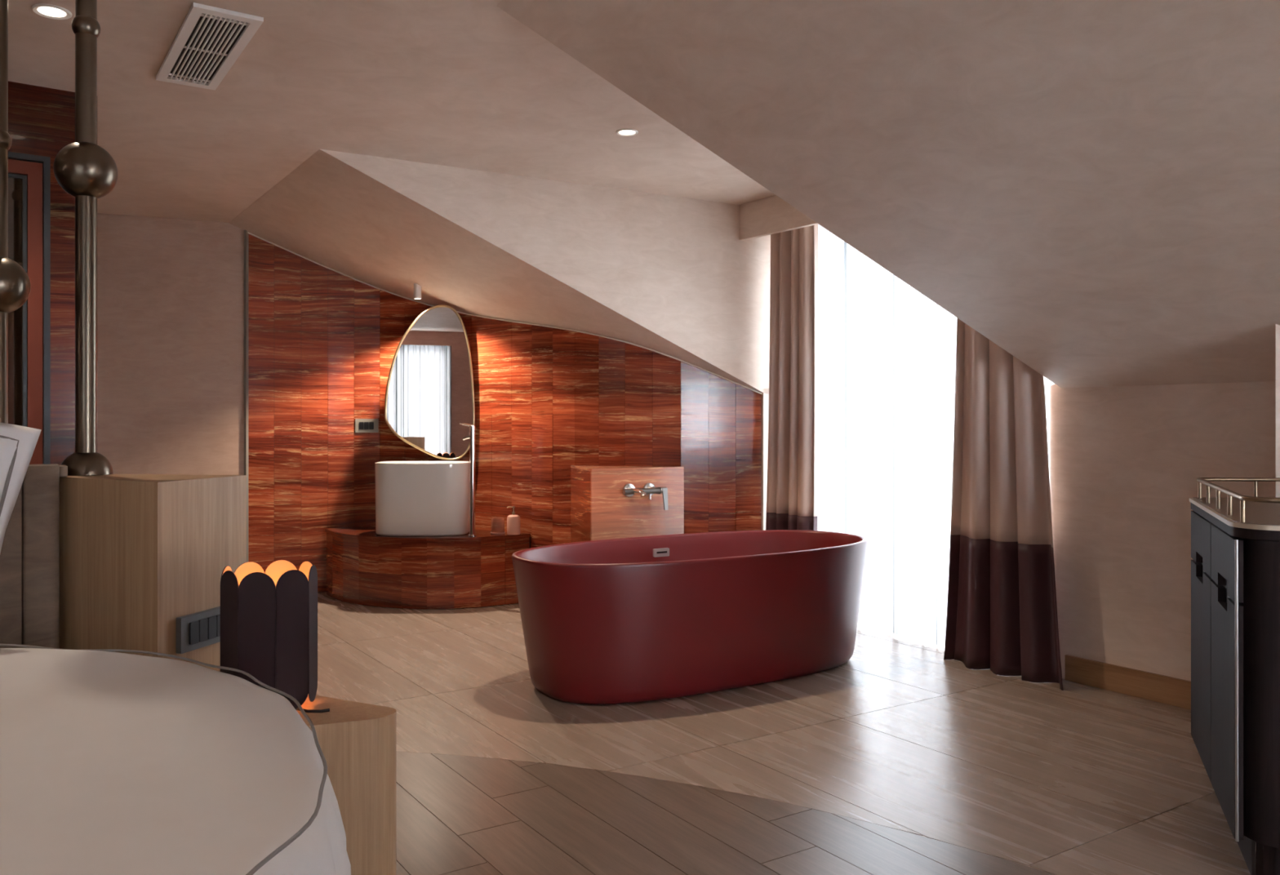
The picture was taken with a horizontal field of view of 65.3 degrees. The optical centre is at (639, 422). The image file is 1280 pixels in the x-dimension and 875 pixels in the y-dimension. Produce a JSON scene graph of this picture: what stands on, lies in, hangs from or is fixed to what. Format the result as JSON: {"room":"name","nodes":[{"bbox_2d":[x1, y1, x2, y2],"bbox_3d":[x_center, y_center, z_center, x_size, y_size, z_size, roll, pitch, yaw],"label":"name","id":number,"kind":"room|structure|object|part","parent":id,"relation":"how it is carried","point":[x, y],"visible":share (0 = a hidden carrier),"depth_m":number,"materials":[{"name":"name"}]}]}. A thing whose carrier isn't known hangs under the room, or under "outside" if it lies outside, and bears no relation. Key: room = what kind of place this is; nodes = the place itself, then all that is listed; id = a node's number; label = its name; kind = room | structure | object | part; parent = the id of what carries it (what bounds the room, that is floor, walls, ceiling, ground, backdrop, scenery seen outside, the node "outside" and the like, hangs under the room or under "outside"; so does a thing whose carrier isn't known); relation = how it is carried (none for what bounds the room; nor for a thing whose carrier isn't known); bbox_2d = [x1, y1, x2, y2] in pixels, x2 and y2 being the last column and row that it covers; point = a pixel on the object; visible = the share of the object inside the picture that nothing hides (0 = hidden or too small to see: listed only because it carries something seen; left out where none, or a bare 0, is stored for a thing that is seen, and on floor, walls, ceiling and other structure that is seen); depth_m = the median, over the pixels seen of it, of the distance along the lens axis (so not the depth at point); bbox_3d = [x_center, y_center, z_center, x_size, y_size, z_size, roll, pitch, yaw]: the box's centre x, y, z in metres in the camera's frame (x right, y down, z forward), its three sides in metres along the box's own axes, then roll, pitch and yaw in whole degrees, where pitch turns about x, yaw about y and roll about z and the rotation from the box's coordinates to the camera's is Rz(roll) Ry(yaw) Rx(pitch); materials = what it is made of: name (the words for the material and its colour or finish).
{"room":"hotel room","nodes":[
{"label":"hotel room","id":0,"kind":"room"},
{"bbox_2d":[0,0,31,423],"bbox_3d":[-1.775,-0.579,2.753,0.162,1.456,0.162,0,0,30],"label":"pole","id":1,"kind":"object","parent":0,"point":[15,282],"visible":0.77,"depth_m":2.74,"materials":[{"name":"brown metal"}]},
{"bbox_2d":[8,81,75,465],"bbox_3d":[-3.681,-0.080,3.014,3.600,2.500,0.120,0,0,-35],"label":"wall","id":2,"kind":"structure","parent":0,"point":[42,120],"depth_m":3.93,"materials":[{"name":"red stone"}]},
{"bbox_2d":[8,151,50,464],"bbox_3d":[-2.749,0.054,3.669,0.997,2.188,0.110,0,0,-35],"label":"door","id":3,"kind":"structure","parent":2,"relation":"in","point":[28,175],"depth_m":3.90,"materials":[{"name":"red wood"}]},
{"bbox_3d":[-2.743,0.096,3.660,0.815,2.089,0.008,0,0,-35],"label":"pane","id":4,"kind":"part","parent":3,"relation":"part of","materials":[{"name":"clear glass"}]},
{"bbox_2d":[97,213,244,475],"bbox_3d":[-4.400,-0.095,5.900,3.979,2.530,0.138,0,0,-23],"label":"wall","id":5,"kind":"structure","parent":0,"point":[171,291],"depth_m":6.42,"materials":[{"name":"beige paint"}]},
{"bbox_2d":[8,0,775,222],"bbox_3d":[-1.538,-1.385,1.382,9.950,0.150,14.000,0,0,-33],"label":"ceiling","id":6,"kind":"structure","parent":0,"point":[466,84],"depth_m":4.10,"materials":[{"name":"beige paint"}]},
{"bbox_2d":[31,3,71,19],"bbox_3d":[-1.872,-1.308,3.178,0.112,0.011,0.112,0,0,0],"label":"recessed light","id":7,"kind":"object","parent":6,"relation":"in","point":[48,11],"visible":1,"depth_m":3.17,"materials":[{"name":"white paint"}]},
{"bbox_2d":[155,2,263,90],"bbox_3d":[-1.525,-1.303,3.504,0.210,0.014,0.800,0,0,-33],"label":"ceiling vent","id":8,"kind":"object","parent":6,"relation":"in","point":[210,40],"visible":1,"depth_m":3.45,"materials":[{"name":"white metal"}]},
{"bbox_2d":[616,128,638,136],"bbox_3d":[-0.058,-1.308,4.500,0.100,0.011,0.100,0,0,0],"label":"recessed light","id":9,"kind":"object","parent":6,"relation":"in","point":[624,132],"visible":1,"depth_m":4.50,"materials":[{"name":"white paint"}]},
{"bbox_2d":[739,195,818,240],"bbox_3d":[1.185,-1.204,5.237,0.030,0.212,1.949,0,0,-36],"label":"pelmet","id":10,"kind":"structure","parent":6,"relation":"attached to","point":[772,215],"depth_m":5.81,"materials":[{"name":"beige paint"}]},
{"bbox_2d":[765,224,818,530],"bbox_3d":[0.864,-0.030,5.834,0.117,2.360,0.420,0,0,-35],"label":"curtain","id":11,"kind":"object","parent":10,"relation":"hanging from","point":[792,491],"visible":0.76,"depth_m":5.78,"materials":[{"name":"beige fabric"}]},
{"bbox_2d":[817,224,1054,645],"bbox_3d":[1.387,-0.066,5.349,0.080,2.408,1.860,0,0,-33],"label":"window","id":12,"kind":"structure","parent":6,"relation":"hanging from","point":[887,350],"depth_m":5.43,"materials":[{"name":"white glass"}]},
{"bbox_2d":[228,149,770,395],"bbox_3d":[-1.310,-0.711,7.309,3.150,1.498,4.349,0,0,-33],"label":"ceiling","id":13,"kind":"structure","parent":0,"point":[673,276],"depth_m":5.71,"materials":[{"name":"beige paint"}]},
{"bbox_2d":[413,283,421,299],"bbox_3d":[-1.435,-0.847,6.440,0.048,0.100,0.048,0,0,0],"label":"spotlight","id":14,"kind":"object","parent":13,"relation":"attached to","point":[417,288],"visible":0.98,"depth_m":6.42,"materials":[{"name":"white paint"}]},
{"bbox_2d":[248,234,761,592],"bbox_3d":[-0.927,-0.061,6.537,3.459,2.463,0.591,0,0,12],"label":"wall","id":15,"kind":"structure","parent":0,"point":[323,342],"depth_m":6.60,"materials":[{"name":"red stone"}]},
{"bbox_2d":[244,230,248,562],"bbox_3d":[-2.599,-0.080,6.597,0.021,2.460,0.042,0,0,10],"label":"trim","id":16,"kind":"structure","parent":15,"relation":"attached to","point":[246,233],"depth_m":6.58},
{"bbox_2d":[355,418,378,432],"bbox_3d":[-1.861,0.022,6.801,0.152,0.092,0.014,0,0,-7],"label":"wall switch","id":17,"kind":"object","parent":15,"relation":"attached to","point":[362,425],"visible":1,"depth_m":6.79,"materials":[{"name":"silver plastic"}]},
{"bbox_2d":[384,304,475,461],"bbox_3d":[-1.395,-0.262,6.658,0.585,1.029,0.198,0,0,-8],"label":"wall mirror","id":18,"kind":"object","parent":15,"relation":"attached to","point":[429,392],"visible":0.91,"depth_m":6.57,"materials":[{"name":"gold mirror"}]},
{"bbox_2d":[248,232,762,395],"bbox_3d":[-0.908,-0.717,6.445,3.383,1.093,0.438,0,0,12],"label":"trim","id":19,"kind":"structure","parent":15,"relation":"attached to","point":[664,354],"depth_m":6.38,"materials":[{"name":"beige paint"}]},
{"bbox_2d":[760,388,768,530],"bbox_3d":[0.908,0.480,6.335,0.531,1.380,0.250,0,0,-30],"label":"wall reveal","id":20,"kind":"structure","parent":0,"point":[765,398],"depth_m":6.11,"materials":[{"name":"beige paint"}]},
{"bbox_2d":[315,591,1250,874],"bbox_3d":[-0.332,1.210,2.633,13.064,0.120,10.511,0,0,0],"label":"floor","id":21,"kind":"structure","parent":0,"point":[898,757],"depth_m":3.32,"materials":[{"name":"wood"}]},
{"bbox_2d":[0,463,67,648],"bbox_3d":[-2.504,0.623,2.137,2.222,1.015,0.170,0,0,-33],"label":"headboard","id":22,"kind":"object","parent":21,"relation":"on","point":[29,555],"visible":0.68,"depth_m":2.63,"materials":[{"name":"beige fabric"}]},
{"bbox_3d":[-2.537,0.624,2.088,2.113,1.013,0.125,0,0,-33],"label":"panel","id":23,"kind":"part","parent":22,"relation":"part of","materials":[{"name":"beige fabric"}]},
{"bbox_2d":[59,474,246,671],"bbox_3d":[-1.638,0.649,2.733,1.041,0.998,0.515,0,0,0],"label":"block","id":24,"kind":"object","parent":21,"relation":"on","point":[139,553],"visible":0.3,"depth_m":2.63,"materials":[{"name":"brown wood"}]},
{"bbox_2d":[53,0,117,475],"bbox_3d":[-1.591,-0.579,2.868,0.162,1.456,0.162,0,0,30],"label":"pole","id":25,"kind":"object","parent":24,"relation":"on","point":[86,171],"visible":0.98,"depth_m":2.84,"materials":[{"name":"brown metal"}]},
{"bbox_2d":[175,606,220,653],"bbox_3d":[-1.166,0.544,2.616,0.023,0.096,0.166,0,0,16],"label":"switch","id":26,"kind":"object","parent":24,"relation":"attached to","point":[200,629],"visible":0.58,"depth_m":2.61,"materials":[{"name":"grey plastic"}]},
{"bbox_2d":[0,644,351,874],"bbox_3d":[-1.553,0.832,1.245,2.308,0.632,2.295,0,0,0],"label":"bed","id":27,"kind":"object","parent":21,"relation":"on","point":[112,763],"visible":1,"depth_m":1.51,"materials":[{"name":"white fabric"}]},
{"bbox_2d":[0,422,41,553],"bbox_3d":[-1.755,0.204,2.312,0.633,0.623,0.208,0,0,-31],"label":"pillow","id":28,"kind":"object","parent":27,"relation":"on","point":[18,443],"visible":1,"depth_m":2.46,"materials":[{"name":"white fabric"}]},
{"bbox_2d":[296,695,395,874],"bbox_3d":[-0.837,0.899,2.281,0.557,0.498,0.235,0,0,27],"label":"bedside table","id":29,"kind":"object","parent":21,"relation":"on","point":[357,740],"visible":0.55,"depth_m":2.19,"materials":[{"name":"brown wood"}]},
{"bbox_2d":[220,560,329,712],"bbox_3d":[-0.821,0.488,2.285,0.252,0.321,0.201,0,0,0],"label":"table lamp","id":30,"kind":"object","parent":29,"relation":"on","point":[268,620],"visible":0.78,"depth_m":2.21,"materials":[{"name":"black fabric"}]},
{"bbox_3d":[-0.746,0.644,2.240,0.101,0.008,0.025,0,0,12],"label":"cord","id":31,"kind":"part","parent":30,"relation":"part of","materials":[{"name":"black plastic"}]},
{"bbox_2d":[324,526,530,608],"bbox_3d":[-1.435,0.929,6.455,1.406,0.438,0.620,0,0,26],"label":"plinth","id":32,"kind":"object","parent":21,"relation":"on","point":[364,566],"visible":0.88,"depth_m":6.20,"materials":[{"name":"red stone"}]},
{"bbox_2d":[324,526,530,542],"bbox_3d":[-1.429,0.721,6.452,1.394,0.021,0.620,0,0,26],"label":"countertop","id":33,"kind":"structure","parent":32,"relation":"on","point":[357,532],"depth_m":6.27,"materials":[{"name":"red stone"}]},
{"bbox_2d":[374,461,469,536],"bbox_3d":[-1.385,0.481,6.385,0.596,0.456,0.360,0,0,0],"label":"washbasin","id":34,"kind":"object","parent":33,"relation":"on","point":[413,498],"visible":0.96,"depth_m":6.22,"materials":[{"name":"white ceramic"}]},
{"bbox_2d":[459,422,476,536],"bbox_3d":[-1.096,0.356,6.269,0.087,0.706,0.168,0,0,-39],"label":"tap","id":35,"kind":"object","parent":33,"relation":"on","point":[472,428],"visible":1,"depth_m":6.22,"materials":[{"name":"silver metal"}]},
{"bbox_2d":[490,516,505,534],"bbox_3d":[-0.905,0.657,6.355,0.094,0.103,0.094,0,0,0],"label":"tumbler","id":36,"kind":"object","parent":33,"relation":"on","point":[498,522],"visible":1,"depth_m":6.32,"materials":[{"name":"clear glass"}]},
{"bbox_2d":[506,506,519,534],"bbox_3d":[-0.802,0.620,6.335,0.084,0.178,0.084,0,0,0],"label":"soap dispenser","id":37,"kind":"object","parent":33,"relation":"on","point":[513,521],"visible":1,"depth_m":6.30,"materials":[{"name":"pink stone"}]},
{"bbox_2d":[506,515,519,534],"bbox_3d":[-0.802,0.647,6.335,0.084,0.123,0.084,0,0,0],"label":"bottle","id":38,"kind":"object","parent":37,"relation":"attached to","point":[513,521],"depth_m":6.30,"materials":[{"name":"pink stone"}]},
{"bbox_2d":[570,465,684,542],"bbox_3d":[-0.061,0.707,6.040,0.612,0.883,0.528,0,0,-17],"label":"block","id":39,"kind":"object","parent":21,"relation":"on","point":[600,509],"visible":0.54,"depth_m":5.84,"materials":[{"name":"red stone"}]},
{"bbox_2d":[622,483,668,510],"bbox_3d":[0.022,0.431,5.777,0.202,0.153,0.262,0,0,38],"label":"mixer","id":40,"kind":"object","parent":39,"relation":"attached to","point":[649,489],"visible":1,"depth_m":5.79,"materials":[{"name":"metal"}]},
{"bbox_3d":[-0.017,0.400,5.705,0.032,0.045,0.189,0,0,-26],"label":"spout","id":41,"kind":"part","parent":40,"relation":"part of","materials":[{"name":"silver metal"}]},
{"bbox_3d":[0.147,0.445,5.800,0.032,0.127,0.026,0,0,-26],"label":"lever","id":42,"kind":"part","parent":40,"relation":"part of","materials":[{"name":"metal"}]},
{"bbox_2d":[511,529,867,704],"bbox_3d":[0.282,0.857,4.612,1.820,0.586,0.852,0,0,-32],"label":"bathtub","id":43,"kind":"object","parent":21,"relation":"on","point":[632,620],"visible":1,"depth_m":4.19,"materials":[{"name":"red ceramic"}]},
{"bbox_3d":[0.105,0.642,4.930,0.090,0.040,0.012,0,0,-32],"label":"overflow plate","id":44,"kind":"part","parent":43,"relation":"part of","materials":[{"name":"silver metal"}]},
{"bbox_2d":[1189,477,1279,874],"bbox_3d":[2.009,0.665,2.803,1.095,0.967,1.009,0,0,0],"label":"base cabinet","id":45,"kind":"object","parent":21,"relation":"on","point":[1235,538],"visible":1,"depth_m":2.49,"materials":[{"name":"black wood"}]},
{"bbox_3d":[1.823,0.220,3.252,0.010,0.054,0.011,0,0,0],"label":"gallery post","id":46,"kind":"part","parent":45,"relation":"part of","materials":[{"name":"gold metal"}]},
{"bbox_3d":[1.734,0.367,3.070,0.019,0.154,0.472,0,0,23],"label":"drawer","id":47,"kind":"part","parent":45,"relation":"part of","materials":[{"name":"grey wood"}]},
{"bbox_3d":[1.734,0.740,3.070,0.019,0.576,0.472,0,0,23],"label":"door","id":48,"kind":"part","parent":45,"relation":"part of","materials":[{"name":"grey wood"}]},
{"bbox_3d":[1.744,0.220,3.063,0.010,0.054,0.011,0,0,0],"label":"gallery post","id":49,"kind":"part","parent":45,"relation":"part of","materials":[{"name":"gold metal"}]},
{"bbox_3d":[1.660,0.220,2.865,0.010,0.054,0.011,0,0,0],"label":"gallery post","id":50,"kind":"part","parent":45,"relation":"part of","materials":[{"name":"gold metal"}]},
{"bbox_3d":[1.558,0.367,2.654,0.019,0.154,0.417,0,0,23],"label":"drawer","id":51,"kind":"part","parent":45,"relation":"part of","materials":[{"name":"grey wood"}]},
{"bbox_3d":[1.558,0.740,2.654,0.019,0.576,0.417,0,0,23],"label":"door","id":52,"kind":"part","parent":45,"relation":"part of","materials":[{"name":"grey wood"}]},
{"bbox_3d":[1.563,0.448,2.642,0.001,0.085,0.175,0,0,23],"label":"finger pull","id":53,"kind":"part","parent":45,"relation":"part of","materials":[{"name":"black plastic"}]},
{"bbox_3d":[1.577,0.220,2.668,0.010,0.054,0.011,0,0,0],"label":"gallery post","id":54,"kind":"part","parent":45,"relation":"part of","materials":[{"name":"gold metal"}]},
{"bbox_3d":[2.025,0.188,2.808,1.063,0.012,0.980,0,0,0],"label":"gallery rail","id":55,"kind":"part","parent":45,"relation":"part of","materials":[{"name":"gold metal"}]},
{"bbox_3d":[1.497,0.220,2.479,0.010,0.054,0.011,0,0,0],"label":"gallery post","id":56,"kind":"part","parent":45,"relation":"part of","materials":[{"name":"gold metal"}]},
{"bbox_3d":[2.020,0.220,3.275,0.010,0.054,0.011,0,0,0],"label":"gallery post","id":57,"kind":"part","parent":45,"relation":"part of","materials":[{"name":"gold metal"}]},
{"bbox_2d":[496,0,1279,388],"bbox_3d":[3.029,-0.711,0.719,3.150,1.498,7.870,0,0,-33],"label":"ceiling","id":58,"kind":"structure","parent":0,"point":[1091,188],"depth_m":3.02,"materials":[{"name":"beige paint"}]},
{"bbox_2d":[943,317,1063,690],"bbox_3d":[1.676,0.000,4.583,0.143,2.300,0.653,0,0,-35],"label":"curtain","id":59,"kind":"object","parent":58,"relation":"hanging from","point":[1002,618],"visible":0.6,"depth_m":4.58,"materials":[{"name":"beige fabric"}]},
{"bbox_2d":[1049,381,1275,680],"bbox_3d":[4.032,0.498,1.577,0.370,1.344,7.400,0,0,-33],"label":"wall","id":60,"kind":"structure","parent":0,"point":[1126,463],"depth_m":4.18,"materials":[{"name":"beige paint"}]},
{"bbox_2d":[1065,654,1191,709],"bbox_3d":[3.687,1.093,1.757,0.019,0.111,6.480,0,0,-33],"label":"baseboard","id":61,"kind":"structure","parent":60,"relation":"attached to","point":[1175,691],"depth_m":4.21,"materials":[{"name":"brown wood"}]},
{"bbox_2d":[1275,324,1279,497],"bbox_3d":[2.869,0.414,3.480,1.461,1.512,0.240,0,0,0],"label":"wall","id":62,"kind":"structure","parent":0,"point":[1277,326],"depth_m":3.36,"materials":[{"name":"beige paint"}]}
]}

